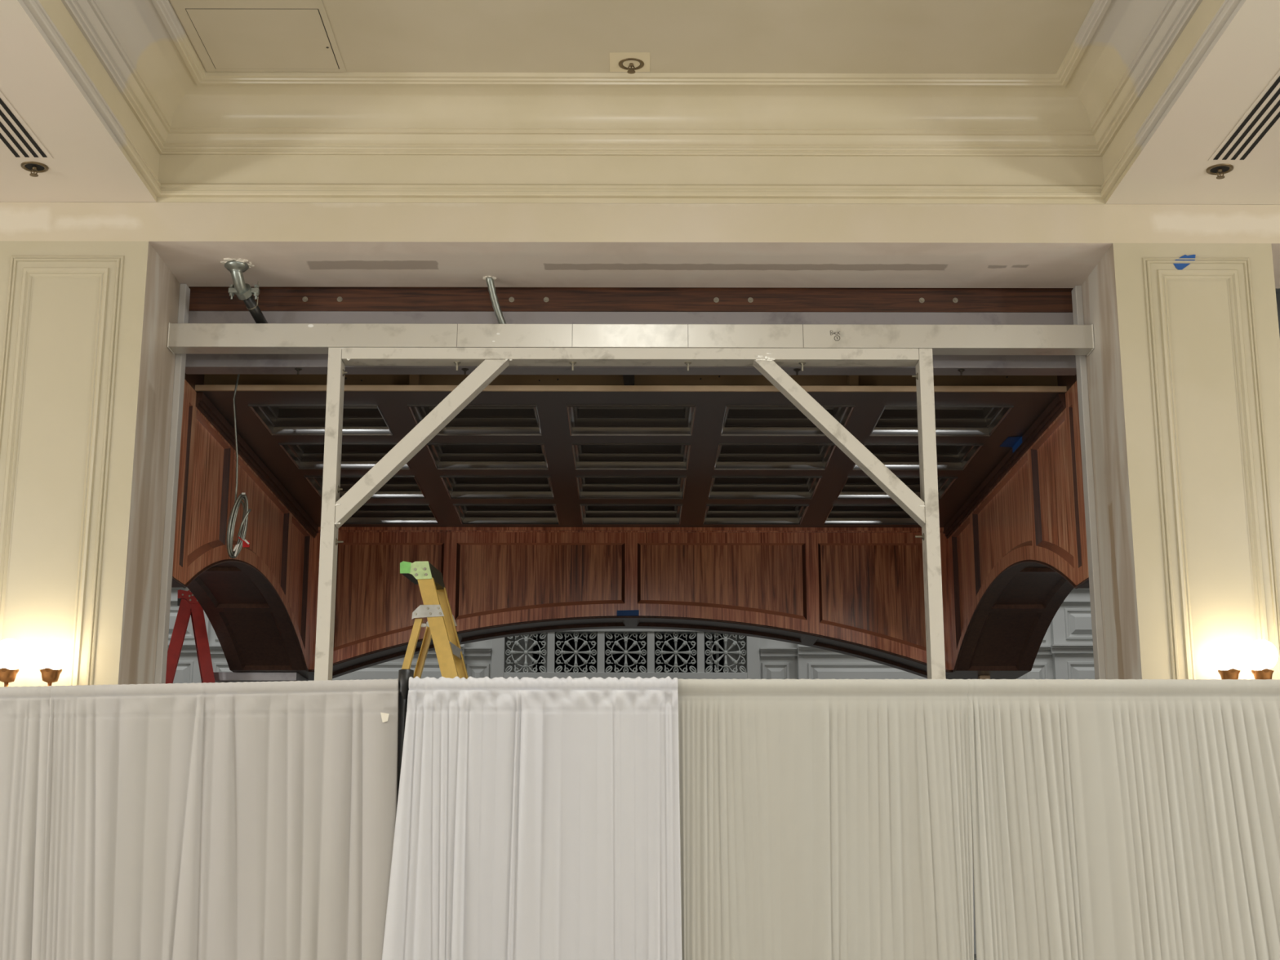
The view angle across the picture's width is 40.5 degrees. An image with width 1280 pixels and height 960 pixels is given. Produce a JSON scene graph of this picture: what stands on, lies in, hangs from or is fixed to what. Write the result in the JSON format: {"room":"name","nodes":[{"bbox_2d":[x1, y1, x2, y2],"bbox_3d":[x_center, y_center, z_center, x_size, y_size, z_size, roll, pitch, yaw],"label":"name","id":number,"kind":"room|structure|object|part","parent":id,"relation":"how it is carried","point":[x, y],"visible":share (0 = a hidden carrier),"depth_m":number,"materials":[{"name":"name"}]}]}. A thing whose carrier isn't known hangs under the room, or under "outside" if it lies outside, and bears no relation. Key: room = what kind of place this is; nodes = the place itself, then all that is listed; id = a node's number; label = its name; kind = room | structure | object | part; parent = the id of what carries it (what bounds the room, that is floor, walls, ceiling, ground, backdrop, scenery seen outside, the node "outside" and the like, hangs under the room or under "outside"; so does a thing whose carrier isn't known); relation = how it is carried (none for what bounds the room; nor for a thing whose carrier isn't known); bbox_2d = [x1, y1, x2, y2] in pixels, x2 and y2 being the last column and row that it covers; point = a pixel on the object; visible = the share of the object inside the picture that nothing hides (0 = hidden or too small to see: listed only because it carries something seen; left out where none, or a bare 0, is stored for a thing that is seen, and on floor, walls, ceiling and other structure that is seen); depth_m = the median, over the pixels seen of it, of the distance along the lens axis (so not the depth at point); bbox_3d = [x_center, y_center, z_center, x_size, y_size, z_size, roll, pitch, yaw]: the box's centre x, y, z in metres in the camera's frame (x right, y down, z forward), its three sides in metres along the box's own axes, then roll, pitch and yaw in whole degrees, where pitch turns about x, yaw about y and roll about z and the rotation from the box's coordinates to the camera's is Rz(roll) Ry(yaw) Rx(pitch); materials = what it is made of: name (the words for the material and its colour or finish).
{"room":"hotel lobby","nodes":[
{"label":"hotel lobby","id":0,"kind":"room"},
{"bbox_2d":[0,240,180,687],"bbox_3d":[-3.839,1.345,11.428,1.069,5.850,0.900,0,-13,0],"label":"pilaster","id":1,"kind":"structure","parent":0,"point":[42,580],"depth_m":11.41,"materials":[{"name":"beige paint"}]},
{"bbox_2d":[0,638,68,686],"bbox_3d":[-3.800,1.245,10.835,0.465,0.495,0.296,0,-13,0],"label":"wall sconce","id":2,"kind":"object","parent":1,"relation":"attached to","point":[51,655],"visible":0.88,"depth_m":10.75,"materials":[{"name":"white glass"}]},
{"bbox_3d":[-3.934,1.088,10.820,0.196,0.196,0.196,0,-13,0],"label":"globe","id":3,"kind":"part","parent":2,"relation":"part of","materials":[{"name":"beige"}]},
{"bbox_3d":[-3.665,1.088,10.822,0.196,0.196,0.196,0,-13,0],"label":"globe","id":4,"kind":"part","parent":2,"relation":"part of","materials":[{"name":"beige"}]},
{"bbox_2d":[0,255,124,685],"bbox_3d":[-3.836,1.051,11.022,0.759,5.259,0.026,0,-13,0],"label":"trim","id":5,"kind":"structure","parent":1,"relation":"attached to","point":[108,269],"depth_m":11.36,"materials":[{"name":"beige paint"}]},
{"bbox_2d":[154,284,190,684],"bbox_3d":[-3.284,1.447,11.859,0.048,5.849,0.120,0,-13,0],"label":"trim","id":6,"kind":"structure","parent":1,"relation":"attached to","point":[184,291],"depth_m":12.12,"materials":[{"name":"grey wood"}]},
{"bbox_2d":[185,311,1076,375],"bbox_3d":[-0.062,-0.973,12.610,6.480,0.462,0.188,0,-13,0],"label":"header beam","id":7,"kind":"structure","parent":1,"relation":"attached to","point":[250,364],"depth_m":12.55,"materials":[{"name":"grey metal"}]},
{"bbox_2d":[188,286,1073,312],"bbox_3d":[-0.062,-1.510,12.685,6.480,0.614,0.108,0,-13,0],"label":"beam","id":8,"kind":"structure","parent":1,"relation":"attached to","point":[202,298],"depth_m":12.60,"materials":[{"name":"brown wood"}]},
{"bbox_2d":[533,633,723,672],"bbox_3d":[-0.219,2.630,26.943,3.900,3.500,1.150,0,-13,0],"label":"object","id":9,"kind":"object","parent":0,"point":[571,642],"depth_m":27.41,"materials":[{"name":"grey metal"}]},
{"bbox_2d":[504,633,746,672],"bbox_3d":[-0.217,2.550,26.603,3.700,1.260,0.250,0,-13,0],"label":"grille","id":10,"kind":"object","parent":9,"relation":"attached to","point":[522,642],"depth_m":26.45,"materials":[{"name":"black metal"}]},
{"bbox_2d":[168,0,1094,74],"bbox_3d":[-0.023,-4.117,5.615,5.680,0.001,12.230,0,-13,0],"label":"ceiling","id":11,"kind":"structure","parent":0,"point":[371,36],"depth_m":11.02,"materials":[{"name":"paint"}]},
{"bbox_2d":[169,0,346,71],"bbox_3d":[-2.410,-2.826,11.033,0.925,0.014,0.995,0,-13,0],"label":"ceiling access panel","id":12,"kind":"object","parent":11,"relation":"attached to","point":[225,35],"visible":1,"depth_m":11.02,"materials":[{"name":"paint"}]},
{"bbox_2d":[609,52,650,71],"bbox_3d":[-0.067,-2.744,11.404,0.265,0.002,0.270,0,-13,0],"label":"plate","id":13,"kind":"object","parent":11,"relation":"attached to","point":[615,57],"visible":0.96,"depth_m":11.38,"materials":[{"name":"paint"}]},
{"bbox_2d":[618,57,644,74],"bbox_3d":[-0.057,-2.711,11.419,0.170,0.061,0.170,0,-13,0],"label":"sprinkler head","id":14,"kind":"object","parent":11,"relation":"attached to","point":[631,70],"visible":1,"depth_m":11.41},
{"bbox_2d":[151,0,1111,87],"bbox_3d":[-0.023,-4.092,5.594,5.810,0.058,12.390,0,-13,0],"label":"trim","id":15,"kind":"structure","parent":11,"relation":"attached to","point":[164,8],"depth_m":11.57,"materials":[{"name":"paint"}]},
{"bbox_2d":[96,0,1167,128],"bbox_3d":[-0.023,-3.973,5.565,6.236,0.207,12.816,0,-13,0],"label":"trim","id":16,"kind":"structure","parent":11,"relation":"attached to","point":[1125,24],"depth_m":11.74,"materials":[{"name":"paint"}]},
{"bbox_2d":[38,0,1225,185],"bbox_3d":[-0.023,-3.603,5.478,6.420,0.213,13.000,0,-13,0],"label":"crown molding","id":17,"kind":"structure","parent":0,"point":[167,169],"depth_m":11.80,"materials":[{"name":"paint"}]},
{"bbox_2d":[61,0,1202,156],"bbox_3d":[-0.023,-3.789,5.522,6.420,0.170,13.000,0,-13,0],"label":"trim","id":18,"kind":"structure","parent":17,"relation":"attached to","point":[88,15],"depth_m":11.79,"materials":[{"name":"paint"}]},
{"bbox_2d":[17,0,1245,204],"bbox_3d":[-0.023,-3.435,5.438,6.420,0.132,13.000,0,-13,0],"label":"trim","id":19,"kind":"structure","parent":17,"relation":"attached to","point":[161,193],"depth_m":11.73,"materials":[{"name":"paint"}]},
{"bbox_2d":[0,201,1279,288],"bbox_3d":[-0.059,-4.003,12.714,24.000,5.150,0.900,0,-13,0],"label":"lintel","id":20,"kind":"object","parent":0,"point":[286,244],"visible":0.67,"depth_m":11.75,"materials":[{"name":"paint"}]},
{"bbox_2d":[220,257,267,323],"bbox_3d":[-2.750,-1.291,12.207,0.232,0.462,0.599,-4,-14,18],"label":"pipe","id":21,"kind":"object","parent":20,"relation":"attached to","point":[243,291],"visible":0.98,"depth_m":12.09,"materials":[{"name":"metal"}]},
{"bbox_2d":[482,275,506,324],"bbox_3d":[-1.021,-1.256,12.377,0.089,0.412,0.247,-12,-18,42],"label":"conduit","id":22,"kind":"object","parent":20,"relation":"attached to","point":[490,280],"visible":0.88,"depth_m":12.36,"materials":[{"name":"metal"}]},
{"bbox_2d":[0,0,1279,204],"bbox_3d":[0.003,-4.523,0.557,24.000,0.001,23.000,0,-13,0],"label":"ceiling","id":23,"kind":"structure","parent":0,"point":[86,165],"depth_m":10.68,"materials":[{"name":"paint"}]},
{"bbox_2d":[0,90,53,158],"bbox_3d":[-3.844,-2.373,9.623,0.253,0.006,2.875,0,-13,0],"label":"ceiling vent","id":24,"kind":"object","parent":23,"relation":"in","point":[16,137],"visible":1,"depth_m":10.70,"materials":[{"name":"metal"}]},
{"bbox_2d":[20,161,48,177],"bbox_3d":[-3.889,-1.984,11.148,0.170,0.061,0.170,0,-13,0],"label":"sprinkler head","id":25,"kind":"object","parent":23,"relation":"attached to","point":[33,166],"visible":1,"depth_m":11.14},
{"bbox_2d":[1205,163,1233,179],"bbox_3d":[3.738,-1.975,11.184,0.170,0.061,0.170,0,-13,0],"label":"sprinkler head","id":26,"kind":"object","parent":23,"relation":"attached to","point":[1224,168],"visible":1,"depth_m":11.18},
{"bbox_2d":[1209,165,1229,173],"bbox_3d":[3.738,-2.003,11.190,0.120,0.002,0.120,0,-13,0],"label":"cup","id":27,"kind":"object","parent":26,"relation":"on","point":[1213,169],"depth_m":11.18,"materials":[{"name":"metal"}]},
{"bbox_2d":[1208,70,1279,161],"bbox_3d":[3.749,-2.364,9.662,0.246,0.006,2.875,0,-13,0],"label":"ceiling vent","id":28,"kind":"object","parent":23,"relation":"in","point":[1263,116],"visible":1,"depth_m":10.57,"materials":[{"name":"metal"}]},
{"bbox_2d":[464,293,1279,679],"bbox_3d":[-0.136,2.226,26.320,26.000,11.000,0.250,0,-13,0],"label":"wall","id":29,"kind":"structure","parent":0,"point":[763,642],"depth_m":26.10,"materials":[{"name":"grey paint"}]},
{"bbox_2d":[491,628,759,679],"bbox_3d":[-0.215,2.610,26.090,4.020,0.975,0.120,0,-13,0],"label":"window","id":30,"kind":"structure","parent":29,"relation":"in","point":[498,645],"depth_m":26.02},
{"bbox_2d":[505,632,546,672],"bbox_3d":[-1.713,2.592,26.086,0.624,0.634,0.072,0,-13,0],"label":"grille","id":31,"kind":"object","parent":30,"relation":"attached to","point":[525,651],"visible":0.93,"depth_m":26.07,"materials":[{"name":"metal"}]},
{"bbox_2d":[555,631,596,672],"bbox_3d":[-0.963,2.592,26.090,0.624,0.634,0.072,0,-13,0],"label":"grille","id":32,"kind":"object","parent":30,"relation":"attached to","point":[562,652],"visible":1,"depth_m":26.08,"materials":[{"name":"metal"}]},
{"bbox_2d":[604,631,646,672],"bbox_3d":[-0.212,2.593,26.094,0.624,0.634,0.072,0,-13,0],"label":"grille","id":33,"kind":"object","parent":30,"relation":"attached to","point":[626,651],"visible":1,"depth_m":26.08,"materials":[{"name":"metal"}]},
{"bbox_2d":[654,631,696,672],"bbox_3d":[0.538,2.594,26.098,0.624,0.634,0.072,0,-13,0],"label":"grille","id":34,"kind":"object","parent":30,"relation":"attached to","point":[689,652],"visible":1,"depth_m":26.09,"materials":[{"name":"metal"}]},
{"bbox_2d":[705,631,746,672],"bbox_3d":[1.289,2.595,26.102,0.624,0.634,0.072,0,-13,0],"label":"grille","id":35,"kind":"object","parent":30,"relation":"attached to","point":[725,638],"visible":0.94,"depth_m":26.09,"materials":[{"name":"metal"}]},
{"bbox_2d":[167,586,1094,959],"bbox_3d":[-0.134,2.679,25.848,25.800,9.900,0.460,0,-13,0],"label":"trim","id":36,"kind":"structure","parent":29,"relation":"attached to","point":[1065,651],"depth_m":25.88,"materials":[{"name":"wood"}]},
{"bbox_2d":[1081,243,1279,679],"bbox_3d":[3.720,1.354,11.466,1.069,5.850,0.900,0,-13,0],"label":"pilaster","id":37,"kind":"structure","parent":0,"point":[1133,591],"depth_m":11.46,"materials":[{"name":"beige paint"}]},
{"bbox_2d":[1071,285,1106,679],"bbox_3d":[3.160,1.455,11.891,0.048,5.849,0.120,0,-13,0],"label":"trim","id":38,"kind":"structure","parent":37,"relation":"attached to","point":[1077,292],"depth_m":12.16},
{"bbox_2d":[1173,254,1195,270],"bbox_3d":[3.656,-1.459,11.656,0.156,0.115,0.002,0,-13,0],"label":"tape","id":39,"kind":"object","parent":37,"relation":"attached to","point":[1179,266],"visible":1,"depth_m":11.65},
{"bbox_2d":[1142,257,1279,679],"bbox_3d":[3.738,1.060,11.060,0.724,5.259,0.026,0,-13,0],"label":"trim","id":40,"kind":"structure","parent":37,"relation":"attached to","point":[1157,272],"depth_m":11.36,"materials":[{"name":"beige paint"}]},
{"bbox_2d":[1211,640,1278,679],"bbox_3d":[3.783,1.254,10.873,0.405,0.495,0.296,0,-13,0],"label":"wall sconce","id":41,"kind":"object","parent":37,"relation":"attached to","point":[1228,655],"visible":0.79,"depth_m":10.79,"materials":[{"name":"white glass"}]},
{"bbox_3d":[3.679,1.097,10.859,0.196,0.196,0.196,0,-13,0],"label":"globe","id":42,"kind":"part","parent":41,"relation":"part of","materials":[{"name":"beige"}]},
{"bbox_3d":[3.888,1.097,10.860,0.196,0.196,0.196,0,-13,0],"label":"globe","id":43,"kind":"part","parent":41,"relation":"part of","materials":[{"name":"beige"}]},
{"bbox_2d":[1275,288,1279,293],"bbox_3d":[-0.102,-4.510,21.313,26.000,0.200,15.600,0,-13,0],"label":"ceiling","id":44,"kind":"structure","parent":0,"point":[1277,290],"depth_m":27.35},
{"bbox_3d":[0.000,1.643,-0.440,24.000,0.200,23.900,0,-13,0],"label":"floor","id":45,"kind":"structure","parent":0,"visible":0},
{"bbox_2d":[396,668,413,805],"bbox_3d":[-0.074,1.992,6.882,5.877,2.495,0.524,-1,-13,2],"label":"upright","id":46,"kind":"object","parent":45,"relation":"on","point":[404,675],"visible":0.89,"depth_m":7.15,"materials":[{"name":"black metal"}]},
{"bbox_2d":[0,685,53,959],"bbox_3d":[-2.685,2.068,7.188,0.649,2.428,0.075,-2,-13,9],"label":"fabric drape","id":47,"kind":"object","parent":46,"relation":"hanging from","point":[24,711],"visible":1,"depth_m":7.30,"materials":[{"name":"beige fabric"}]},
{"bbox_2d":[40,679,398,959],"bbox_3d":[-1.732,2.032,7.032,1.605,2.427,0.094,-2,-14,10],"label":"fabric drape","id":48,"kind":"object","parent":46,"relation":"hanging from","point":[251,820],"visible":1,"depth_m":7.15,"materials":[{"name":"beige fabric"}]},
{"bbox_2d":[382,675,681,959],"bbox_3d":[-0.437,1.991,6.879,1.212,2.436,0.094,0,-13,0],"label":"fabric drape","id":49,"kind":"object","parent":46,"relation":"hanging from","point":[538,819],"visible":1,"depth_m":7.00,"materials":[{"name":"white fabric"}]},
{"bbox_2d":[677,678,973,959],"bbox_3d":[0.757,2.005,6.922,1.226,2.428,0.073,0,-13,0],"label":"fabric drape","id":50,"kind":"object","parent":46,"relation":"hanging from","point":[820,819],"visible":1,"depth_m":7.05,"materials":[{"name":"beige fabric"}]},
{"bbox_2d":[967,679,1279,959],"bbox_3d":[2.125,2.007,6.928,1.655,2.428,0.073,0,-13,0],"label":"fabric drape","id":51,"kind":"object","parent":46,"relation":"hanging from","point":[1113,819],"visible":1,"depth_m":7.06,"materials":[{"name":"beige fabric"}]},
{"bbox_2d":[314,346,946,680],"bbox_3d":[-0.066,1.671,11.612,4.224,5.300,0.171,0,-13,0],"label":"frame","id":52,"kind":"object","parent":45,"relation":"on","point":[491,362],"visible":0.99,"depth_m":12.04,"materials":[{"name":"wood"}]},
{"bbox_3d":[-2.131,1.670,11.602,0.093,5.298,0.170,0,-13,0],"label":"post","id":53,"kind":"part","parent":52,"relation":"part of","materials":[{"name":"wood"}]},
{"bbox_3d":[-0.067,-0.865,12.213,4.032,0.084,0.170,0,-13,0],"label":"rail","id":54,"kind":"part","parent":52,"relation":"part of","materials":[{"name":"wood"}]},
{"bbox_2d":[167,322,1094,355],"bbox_3d":[-0.061,-0.992,12.243,6.482,0.179,0.177,0,-13,0],"label":"beam","id":55,"kind":"structure","parent":52,"relation":"on","point":[183,338],"depth_m":12.16,"materials":[{"name":"white wood"}]},
{"bbox_3d":[-3.298,-0.996,12.227,0.007,0.179,0.176,0,-13,0],"label":"plate","id":56,"kind":"part","parent":55,"relation":"part of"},
{"bbox_3d":[3.177,-0.988,12.259,0.007,0.179,0.176,0,-13,0],"label":"plate","id":57,"kind":"part","parent":55,"relation":"part of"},
{"bbox_3d":[1.999,1.675,11.623,0.095,5.298,0.170,0,-13,0],"label":"post","id":58,"kind":"part","parent":52,"relation":"part of","materials":[{"name":"wood"}]},
{"bbox_3d":[-0.102,6.194,18.778,26.000,0.200,15.600,0,-13,0],"label":"floor","id":59,"kind":"structure","parent":0,"visible":0},
{"bbox_2d":[165,588,214,684],"bbox_3d":[-4.443,3.330,16.912,1.982,4.515,0.500,3,-14,-14],"label":"step ladder","id":60,"kind":"object","parent":59,"relation":"on","point":[188,605],"visible":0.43,"depth_m":17.12,"materials":[{"name":"metal"}]},
{"bbox_3d":[-4.892,3.304,16.597,0.955,4.420,0.042,3,-14,-14],"label":"rail","id":61,"kind":"part","parent":60,"relation":"part of","materials":[{"name":"red metal"}]},
{"bbox_3d":[-4.990,3.390,16.962,0.955,4.420,0.042,3,-14,-14],"label":"rail","id":62,"kind":"part","parent":60,"relation":"part of","materials":[{"name":"red metal"}]},
{"bbox_3d":[-4.452,1.156,17.175,0.241,0.134,0.015,3,-14,-14],"label":"cap plate","id":63,"kind":"part","parent":60,"relation":"part of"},
{"bbox_3d":[-4.051,3.471,17.216,1.057,4.380,0.042,3,-14,-14],"label":"rail","id":64,"kind":"part","parent":60,"relation":"part of","materials":[{"name":"red metal"}]},
{"bbox_3d":[-3.943,3.376,16.813,1.057,4.380,0.042,3,-14,-14],"label":"rail","id":65,"kind":"part","parent":60,"relation":"part of","materials":[{"name":"red metal"}]},
{"bbox_2d":[213,671,308,682],"bbox_3d":[-3.943,3.861,17.537,0.900,3.768,0.650,0,-13,0],"label":"trestle","id":66,"kind":"object","parent":59,"relation":"on","point":[220,677],"visible":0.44,"depth_m":17.65,"materials":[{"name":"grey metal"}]},
{"bbox_2d":[171,373,1089,679],"bbox_3d":[-0.079,0.349,15.604,8.100,2.188,6.230,0,-13,0],"label":"wooden canopy","id":67,"kind":"object","parent":66,"relation":"on","point":[548,503],"depth_m":16.42,"materials":[{"name":"brown wood"}]},
{"bbox_3d":[-3.367,0.031,12.790,0.045,1.225,0.100,0,-13,0],"label":"panel moulding","id":68,"kind":"part","parent":67,"relation":"part of","materials":[{"name":"brown wood"}]},
{"bbox_3d":[-3.393,0.171,13.522,0.001,1.132,1.086,0,-13,0],"label":"wall panel","id":69,"kind":"part","parent":67,"relation":"part of","materials":[{"name":"brown wood"}]},
{"bbox_3d":[-3.371,0.193,13.517,0.045,1.206,1.150,0,-13,0],"label":"panel moulding","id":70,"kind":"part","parent":67,"relation":"part of","materials":[{"name":"brown wood"}]},
{"bbox_3d":[-2.925,-0.126,12.763,0.167,1.430,0.252,6,-15,-24],"label":"cable coil","id":71,"kind":"part","parent":67,"relation":"part of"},
{"bbox_3d":[-3.357,0.588,15.130,0.001,1.490,5.450,0,-13,0],"label":"panel frame","id":72,"kind":"part","parent":67,"relation":"part of","materials":[{"name":"brown wood"}]},
{"bbox_3d":[-3.743,1.046,15.209,0.450,0.545,4.860,0,-13,0],"label":"soffit panel","id":73,"kind":"part","parent":67,"relation":"part of","materials":[{"name":"brown wood"}]},
{"bbox_3d":[-3.333,-0.031,15.507,0.049,0.108,4.999,0,-13,0],"label":"crown moulding","id":74,"kind":"part","parent":67,"relation":"part of","materials":[{"name":"brown wood"}]},
{"bbox_3d":[-3.403,0.415,15.412,0.001,0.736,2.316,0,-13,0],"label":"wall panel","id":75,"kind":"part","parent":67,"relation":"part of","materials":[{"name":"brown wood"}]},
{"bbox_3d":[-3.381,0.433,15.408,0.045,0.802,2.380,0,-13,0],"label":"panel moulding","id":76,"kind":"part","parent":67,"relation":"part of","materials":[{"name":"brown wood"}]},
{"bbox_3d":[-3.413,1.006,17.127,0.001,1.096,0.906,0,-13,0],"label":"wall panel","id":77,"kind":"part","parent":67,"relation":"part of","materials":[{"name":"brown wood"}]},
{"bbox_3d":[-3.390,1.028,17.122,0.045,1.169,0.970,0,-13,0],"label":"panel moulding","id":78,"kind":"part","parent":67,"relation":"part of","materials":[{"name":"brown wood"}]},
{"bbox_3d":[-2.587,1.190,17.838,1.066,1.066,0.001,0,-13,0],"label":"wall panel","id":79,"kind":"part","parent":67,"relation":"part of","materials":[{"name":"brown wood"}]},
{"bbox_3d":[-2.586,1.205,17.811,1.130,1.136,0.045,0,-13,0],"label":"panel moulding","id":80,"kind":"part","parent":67,"relation":"part of","materials":[{"name":"brown wood"}]},
{"bbox_3d":[-1.024,1.046,17.857,1.735,0.804,0.045,0,-13,0],"label":"panel moulding","id":81,"kind":"part","parent":67,"relation":"part of","materials":[{"name":"brown wood"}]},
{"bbox_3d":[-1.024,1.033,17.883,1.671,0.739,0.001,0,-13,0],"label":"wall panel","id":82,"kind":"part","parent":67,"relation":"part of","materials":[{"name":"brown wood"}]},
{"bbox_2d":[617,609,639,615],"bbox_3d":[-0.124,1.370,17.760,0.225,0.084,0.002,0,-13,0],"label":"tape","id":83,"kind":"object","parent":67,"relation":"on","point":[628,612],"visible":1,"depth_m":17.76,"materials":[{"name":"blue plastic"}]},
{"bbox_3d":[-0.093,1.735,18.076,6.500,0.555,0.400,0,-13,0],"label":"soffit panel","id":84,"kind":"part","parent":67,"relation":"part of","materials":[{"name":"brown wood"}]},
{"bbox_3d":[-0.091,1.220,17.798,6.560,1.490,0.001,0,-13,0],"label":"panel frame","id":85,"kind":"part","parent":67,"relation":"part of","materials":[{"name":"brown wood"}]},
{"bbox_3d":[-0.091,0.515,17.944,6.460,0.048,0.039,0,-13,0],"label":"crown moulding","id":86,"kind":"part","parent":67,"relation":"part of","materials":[{"name":"brown wood"}]},
{"bbox_3d":[0.841,1.035,17.893,1.671,0.739,0.001,0,-13,0],"label":"wall panel","id":87,"kind":"part","parent":67,"relation":"part of","materials":[{"name":"brown wood"}]},
{"bbox_3d":[0.841,1.048,17.867,1.735,0.804,0.045,0,-13,0],"label":"panel moulding","id":88,"kind":"part","parent":67,"relation":"part of","materials":[{"name":"brown wood"}]},
{"bbox_3d":[2.404,1.211,17.836,1.130,1.136,0.045,0,-13,0],"label":"panel moulding","id":89,"kind":"part","parent":67,"relation":"part of","materials":[{"name":"brown wood"}]},
{"bbox_3d":[2.403,1.196,17.863,1.066,1.066,0.001,0,-13,0],"label":"wall panel","id":90,"kind":"part","parent":67,"relation":"part of","materials":[{"name":"brown wood"}]},
{"bbox_3d":[3.215,1.036,17.155,0.045,1.169,0.970,0,-13,0],"label":"panel moulding","id":91,"kind":"part","parent":67,"relation":"part of","materials":[{"name":"brown wood"}]},
{"bbox_3d":[3.237,1.014,17.160,0.001,1.096,0.906,0,-13,0],"label":"wall panel","id":92,"kind":"part","parent":67,"relation":"part of","materials":[{"name":"brown wood"}]},
{"bbox_3d":[3.224,0.441,15.441,0.045,0.802,2.380,0,-13,0],"label":"panel moulding","id":93,"kind":"part","parent":67,"relation":"part of","materials":[{"name":"brown wood"}]},
{"bbox_3d":[3.176,-0.023,15.540,0.049,0.108,4.999,0,-13,0],"label":"crown moulding","id":94,"kind":"part","parent":67,"relation":"part of","materials":[{"name":"brown wood"}]},
{"bbox_3d":[3.247,0.423,15.445,0.001,0.736,2.316,0,-13,0],"label":"wall panel","id":95,"kind":"part","parent":67,"relation":"part of","materials":[{"name":"brown wood"}]},
{"bbox_2d":[1000,436,1022,452],"bbox_3d":[3.096,-0.292,14.514,0.118,0.055,0.360,0,-13,0],"label":"tape","id":96,"kind":"object","parent":67,"relation":"attached to","point":[1015,442],"visible":1,"depth_m":14.53,"materials":[{"name":"blue plastic"}]},
{"bbox_3d":[3.587,1.055,15.246,0.450,0.545,4.860,0,-13,0],"label":"soffit panel","id":97,"kind":"part","parent":67,"relation":"part of","materials":[{"name":"brown wood"}]},
{"bbox_3d":[3.203,0.595,15.163,0.001,1.490,5.450,0,-13,0],"label":"panel frame","id":98,"kind":"part","parent":67,"relation":"part of","materials":[{"name":"brown wood"}]},
{"bbox_3d":[3.234,0.201,13.550,0.045,1.206,1.150,0,-13,0],"label":"panel moulding","id":99,"kind":"part","parent":67,"relation":"part of","materials":[{"name":"brown wood"}]},
{"bbox_3d":[3.256,0.179,13.556,0.001,1.132,1.086,0,-13,0],"label":"wall panel","id":100,"kind":"part","parent":67,"relation":"part of","materials":[{"name":"brown wood"}]},
{"bbox_3d":[3.238,0.039,12.823,0.045,1.225,0.100,0,-13,0],"label":"panel moulding","id":101,"kind":"part","parent":67,"relation":"part of","materials":[{"name":"brown wood"}]},
{"bbox_2d":[400,560,468,679],"bbox_3d":[-1.459,2.579,12.556,2.078,3.968,0.500,-1,-13,5],"label":"step ladder","id":102,"kind":"object","parent":59,"relation":"on","point":[441,624],"visible":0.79,"depth_m":12.75,"materials":[{"name":"paint"}]},
{"bbox_3d":[-2.053,2.754,12.378,0.920,3.545,0.042,-1,-13,5],"label":"rail","id":103,"kind":"part","parent":102,"relation":"part of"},
{"bbox_3d":[-1.647,0.666,12.786,0.241,0.134,0.015,-1,-13,5],"label":"cap plate","id":104,"kind":"part","parent":102,"relation":"part of","materials":[{"name":"paint"}]},
{"bbox_3d":[-2.016,2.843,12.754,0.920,3.545,0.042,-1,-13,5],"label":"rail","id":105,"kind":"part","parent":102,"relation":"part of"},
{"bbox_3d":[-1.042,2.582,12.300,1.201,3.845,0.042,-1,-13,5],"label":"rail","id":106,"kind":"part","parent":102,"relation":"part of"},
{"bbox_3d":[-1.002,2.680,12.714,1.201,3.845,0.042,-1,-13,5],"label":"rail","id":107,"kind":"part","parent":102,"relation":"part of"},
{"bbox_2d":[977,675,990,679],"bbox_3d":[3.563,3.864,17.551,0.110,3.769,0.100,0,-13,0],"label":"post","id":108,"kind":"object","parent":59,"relation":"on","point":[980,677],"visible":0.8,"depth_m":17.93,"materials":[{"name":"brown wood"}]}
]}

